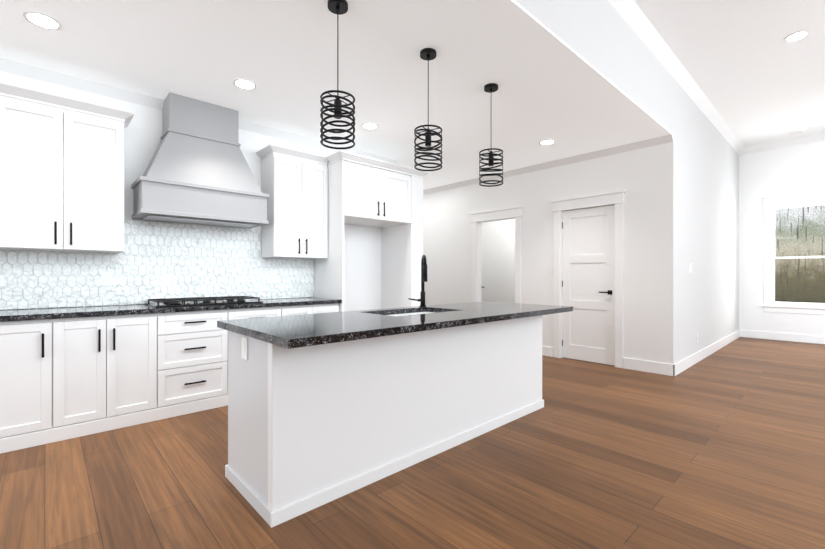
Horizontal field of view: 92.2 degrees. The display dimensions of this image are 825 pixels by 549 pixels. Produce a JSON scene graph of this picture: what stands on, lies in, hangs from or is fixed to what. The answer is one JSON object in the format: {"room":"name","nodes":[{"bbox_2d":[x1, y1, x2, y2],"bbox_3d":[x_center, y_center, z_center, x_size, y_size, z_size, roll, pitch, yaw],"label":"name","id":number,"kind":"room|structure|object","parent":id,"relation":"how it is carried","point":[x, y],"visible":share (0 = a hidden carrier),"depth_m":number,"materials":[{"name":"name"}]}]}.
{"room":"kitchen","nodes":[
{"label":"kitchen","id":0,"kind":"room"},
{"bbox_2d":[0,71,335,309],"bbox_3d":[-4.915,-0.235,3.660,9.760,2.870,3.150,0,0,-43],"label":"wall","id":1,"kind":"structure","parent":0,"point":[142,134],"depth_m":3.70,"materials":[{"name":"white paint"}]},
{"bbox_2d":[0,82,134,252],"bbox_3d":[-2.783,-0.787,3.217,0.827,1.175,0.391,0,0,-43],"label":"upper cabinet","id":2,"kind":"object","parent":1,"relation":"attached to","point":[61,173],"visible":1,"depth_m":3.07,"materials":[{"name":"white paint"}]},
{"bbox_2d":[0,220,313,309],"bbox_3d":[-2.814,-0.121,3.441,4.346,0.778,0.022,0,0,-43],"label":"backsplash","id":3,"kind":"structure","parent":1,"relation":"attached to","point":[157,260],"depth_m":3.78,"materials":[{"name":"white tile"}]},
{"bbox_2d":[131,92,268,227],"bbox_3d":[-2.030,-1.092,3.864,1.106,1.152,0.465,0,0,-43],"label":"range hood","id":4,"kind":"object","parent":1,"relation":"attached to","point":[198,170],"visible":1,"depth_m":3.73,"materials":[{"name":"grey paint"}]},
{"bbox_2d":[256,144,328,258],"bbox_3d":[-1.359,-0.787,4.536,0.718,1.175,0.391,0,0,-43],"label":"upper cabinet","id":5,"kind":"object","parent":1,"relation":"attached to","point":[294,184],"visible":1,"depth_m":4.41,"materials":[{"name":"white paint"}]},
{"bbox_2d":[0,0,672,189],"bbox_3d":[-2.457,-2.115,3.831,13.600,0.890,6.240,0,0,-43],"label":"ceiling","id":6,"kind":"structure","parent":0,"point":[571,78],"depth_m":3.23,"materials":[{"name":"white paint"}]},
{"bbox_2d":[22,11,61,29],"bbox_3d":[-2.419,-1.666,2.598,0.190,0.007,0.190,0,0,-43],"label":"recessed light","id":7,"kind":"object","parent":6,"relation":"in","point":[42,20],"visible":1,"depth_m":2.59,"materials":[{"name":"white plastic"}]},
{"bbox_2d":[233,79,256,89],"bbox_3d":[-1.459,-1.666,3.460,0.190,0.007,0.190,0,0,-43],"label":"recessed light","id":8,"kind":"object","parent":6,"relation":"in","point":[245,84],"visible":1,"depth_m":3.46,"materials":[{"name":"white plastic"}]},
{"bbox_2d":[320,0,354,148],"bbox_3d":[-0.458,-1.238,2.438,0.213,0.863,0.213,0,0,-43],"label":"pendant light","id":9,"kind":"object","parent":6,"relation":"hanging from","point":[338,7],"visible":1,"depth_m":2.42,"materials":[{"name":"black metal"}]},
{"bbox_2d":[361,122,378,128],"bbox_3d":[-0.474,-1.666,4.427,0.190,0.007,0.190,0,0,-43],"label":"recessed light","id":10,"kind":"object","parent":6,"relation":"in","point":[369,125],"visible":1,"depth_m":4.40,"materials":[{"name":"white plastic"}]},
{"bbox_2d":[414,48,441,170],"bbox_3d":[0.118,-1.238,2.971,0.213,0.863,0.213,0,0,-43],"label":"pendant light","id":11,"kind":"object","parent":6,"relation":"hanging from","point":[427,54],"visible":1,"depth_m":2.95,"materials":[{"name":"black metal"}]},
{"bbox_2d":[479,83,502,186],"bbox_3d":[0.694,-1.238,3.504,0.213,0.863,0.213,0,0,-43],"label":"pendant light","id":12,"kind":"object","parent":6,"relation":"hanging from","point":[490,88],"visible":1,"depth_m":3.48,"materials":[{"name":"black metal"}]},
{"bbox_2d":[539,139,554,144],"bbox_3d":[1.684,-1.666,4.966,0.190,0.007,0.190,0,0,-43],"label":"recessed light","id":13,"kind":"object","parent":6,"relation":"in","point":[547,142],"visible":1,"depth_m":4.96,"materials":[{"name":"white plastic"}]},
{"bbox_2d":[0,337,824,548],"bbox_3d":[1.291,1.250,2.286,17.000,0.100,13.600,0,0,-43],"label":"floor","id":14,"kind":"structure","parent":0,"point":[723,447],"depth_m":2.32,"materials":[{"name":"brown wood"}]},
{"bbox_2d":[0,317,67,453],"bbox_3d":[-2.966,0.755,2.908,0.604,0.890,0.597,0,0,-43],"label":"base cabinet","id":15,"kind":"object","parent":14,"relation":"on","point":[66,373],"depth_m":2.79,"materials":[{"name":"white paint"}]},
{"bbox_2d":[68,313,159,438],"bbox_3d":[-2.576,0.755,3.269,0.706,0.890,0.597,0,0,-43],"label":"base cabinet","id":16,"kind":"object","parent":14,"relation":"on","point":[114,362],"depth_m":3.09,"materials":[{"name":"white paint"}]},
{"bbox_2d":[0,297,341,320],"bbox_3d":[-2.612,0.290,3.208,4.366,0.040,0.637,0,0,-43],"label":"countertop","id":17,"kind":"structure","parent":16,"relation":"on","point":[116,310],"depth_m":3.25,"materials":[{"name":"black stone"}]},
{"bbox_2d":[145,296,262,307],"bbox_3d":[-1.986,0.243,3.817,0.910,0.050,0.500,0,0,-43],"label":"cooktop","id":18,"kind":"object","parent":17,"relation":"in","point":[177,302],"visible":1,"depth_m":3.70,"materials":[{"name":"black metal"}]},
{"bbox_2d":[160,309,235,419],"bbox_3d":[-2.112,0.755,3.699,0.682,0.890,0.597,0,0,-43],"label":"base cabinet","id":19,"kind":"object","parent":14,"relation":"on","point":[193,350],"depth_m":3.47,"materials":[{"name":"white paint"}]},
{"bbox_2d":[236,305,287,318],"bbox_3d":[-1.695,0.755,4.085,0.580,0.890,0.597,0,0,-43],"label":"base cabinet","id":20,"kind":"object","parent":14,"relation":"on","point":[281,310],"depth_m":3.89,"materials":[{"name":"white paint"}]},
{"bbox_2d":[288,305,338,315],"bbox_3d":[-1.299,0.755,4.452,0.748,0.890,0.597,0,0,-43],"label":"base cabinet","id":21,"kind":"object","parent":14,"relation":"on","point":[292,309],"depth_m":4.25,"materials":[{"name":"white paint"}]},
{"bbox_2d":[314,151,429,311],"bbox_3d":[-0.518,-0.087,5.096,1.393,2.575,0.711,0,0,-43],"label":"enclosure","id":22,"kind":"object","parent":14,"relation":"on","point":[375,235],"visible":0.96,"depth_m":5.16,"materials":[{"name":"white paint"}]},
{"bbox_2d":[225,317,543,527],"bbox_3d":[0.041,0.755,2.995,2.550,0.890,0.660,0,0,-43],"label":"kitchen island","id":23,"kind":"object","parent":14,"relation":"on","point":[324,408],"depth_m":2.28,"materials":[{"name":"white paint"}]},
{"bbox_2d":[217,301,572,348],"bbox_3d":[0.116,0.290,2.914,2.620,0.040,0.950,0,0,-43],"label":"island countertop","id":24,"kind":"structure","parent":23,"relation":"on","point":[302,331],"depth_m":2.33,"materials":[{"name":"black stone"}]},
{"bbox_2d":[389,309,440,316],"bbox_3d":[0.003,0.419,3.014,0.724,0.242,0.444,0,0,-43],"label":"sink","id":25,"kind":"object","parent":24,"relation":"in","point":[410,310],"depth_m":3.31,"materials":[{"name":"silver metal"}]},
{"bbox_2d":[408,255,426,306],"bbox_3d":[0.078,0.047,3.375,0.154,0.444,0.238,0,0,-43],"label":"faucet","id":26,"kind":"object","parent":24,"relation":"on","point":[421,300],"visible":1,"depth_m":3.42,"materials":[{"name":"black metal"}]},
{"bbox_2d":[482,219,514,302],"bbox_3d":[2.295,-0.235,7.986,0.120,2.870,2.600,0,0,-43],"label":"wall","id":27,"kind":"structure","parent":0,"point":[498,247],"depth_m":8.40,"materials":[{"name":"white paint"}]},
{"bbox_2d":[423,142,672,363],"bbox_3d":[1.035,-0.235,7.064,0.122,2.870,6.240,0,0,-43],"label":"wall","id":28,"kind":"structure","parent":0,"point":[643,177],"depth_m":5.59,"materials":[{"name":"white paint"}]},
{"bbox_2d":[542,346,553,356],"bbox_3d":[1.891,1.130,6.041,0.016,0.140,0.547,0,0,-43],"label":"baseboard","id":29,"kind":"structure","parent":28,"relation":"attached to","point":[546,351],"depth_m":5.90,"materials":[{"name":"white paint"}]},
{"bbox_2d":[562,205,614,365],"bbox_3d":[2.420,0.130,5.514,0.096,2.124,0.742,0,0,-43],"label":"pantry door","id":30,"kind":"structure","parent":28,"relation":"in","point":[588,276],"depth_m":5.51,"materials":[{"name":"white paint"}]},
{"bbox_2d":[623,357,671,375],"bbox_3d":[2.910,1.130,4.941,0.016,0.140,0.536,0,0,-43],"label":"baseboard","id":31,"kind":"structure","parent":28,"relation":"attached to","point":[628,363],"depth_m":4.92,"materials":[{"name":"white paint"}]},
{"bbox_2d":[673,78,738,363],"bbox_3d":[4.715,-0.630,6.315,4.500,3.660,0.140,0,0,-43],"label":"wall","id":32,"kind":"structure","parent":0,"point":[706,218],"depth_m":5.73,"materials":[{"name":"white paint"}]},
{"bbox_2d":[0,0,824,194],"bbox_3d":[1.332,-2.027,1.506,16.000,0.865,12.400,0,0,-43],"label":"crown molding","id":33,"kind":"structure","parent":32,"relation":"attached to","point":[631,13],"depth_m":4.67,"materials":[{"name":"white paint"}]},
{"bbox_2d":[672,330,740,375],"bbox_3d":[4.756,1.130,6.247,4.500,0.140,0.016,0,0,-43],"label":"baseboard","id":34,"kind":"structure","parent":32,"relation":"attached to","point":[677,368],"depth_m":5.66,"materials":[{"name":"white paint"}]},
{"bbox_2d":[634,0,824,147],"bbox_3d":[3.363,-2.510,0.048,17.000,0.100,7.500,0,0,-43],"label":"ceiling","id":35,"kind":"structure","parent":0,"point":[757,78],"depth_m":4.48,"materials":[{"name":"white paint"}]},
{"bbox_2d":[789,129,802,135],"bbox_3d":[6.577,-2.454,6.806,0.300,0.010,0.150,0,0,-43],"label":"ceiling vent","id":36,"kind":"object","parent":35,"relation":"in","point":[795,132],"visible":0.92,"depth_m":6.80,"materials":[{"name":"white plastic"}]},
{"bbox_2d":[784,30,809,41],"bbox_3d":[3.950,-2.456,4.080,0.190,0.007,0.190,0,0,-43],"label":"recessed light","id":37,"kind":"object","parent":35,"relation":"in","point":[799,35],"visible":1,"depth_m":4.07,"materials":[{"name":"white plastic"}]},
{"bbox_2d":[739,140,824,335],"bbox_3d":[8.925,-0.630,5.198,0.160,3.660,7.500,0,0,-43],"label":"wall","id":38,"kind":"structure","parent":0,"point":[797,169],"depth_m":7.53,"materials":[{"name":"white paint"}]},
{"bbox_2d":[741,330,824,343],"bbox_3d":[8.908,1.130,5.087,0.016,0.140,7.360,0,0,-43],"label":"baseboard","id":39,"kind":"structure","parent":38,"relation":"attached to","point":[744,333],"depth_m":7.30,"materials":[{"name":"white paint"}]},
{"bbox_2d":[761,191,824,314],"bbox_3d":[7.105,-0.395,7.111,0.210,2.160,1.280,0,0,-43],"label":"window","id":40,"kind":"structure","parent":38,"relation":"in","point":[771,204],"depth_m":7.36,"materials":[{"name":"glass"}]},
{"label":"outside","id":41,"kind":"structure","parent":0,"visible":0},
{"bbox_2d":[775,205,824,302],"bbox_3d":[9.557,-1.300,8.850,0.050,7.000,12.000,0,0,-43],"label":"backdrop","id":42,"kind":"structure","parent":41,"point":[794,272],"depth_m":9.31,"materials":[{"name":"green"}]}
]}

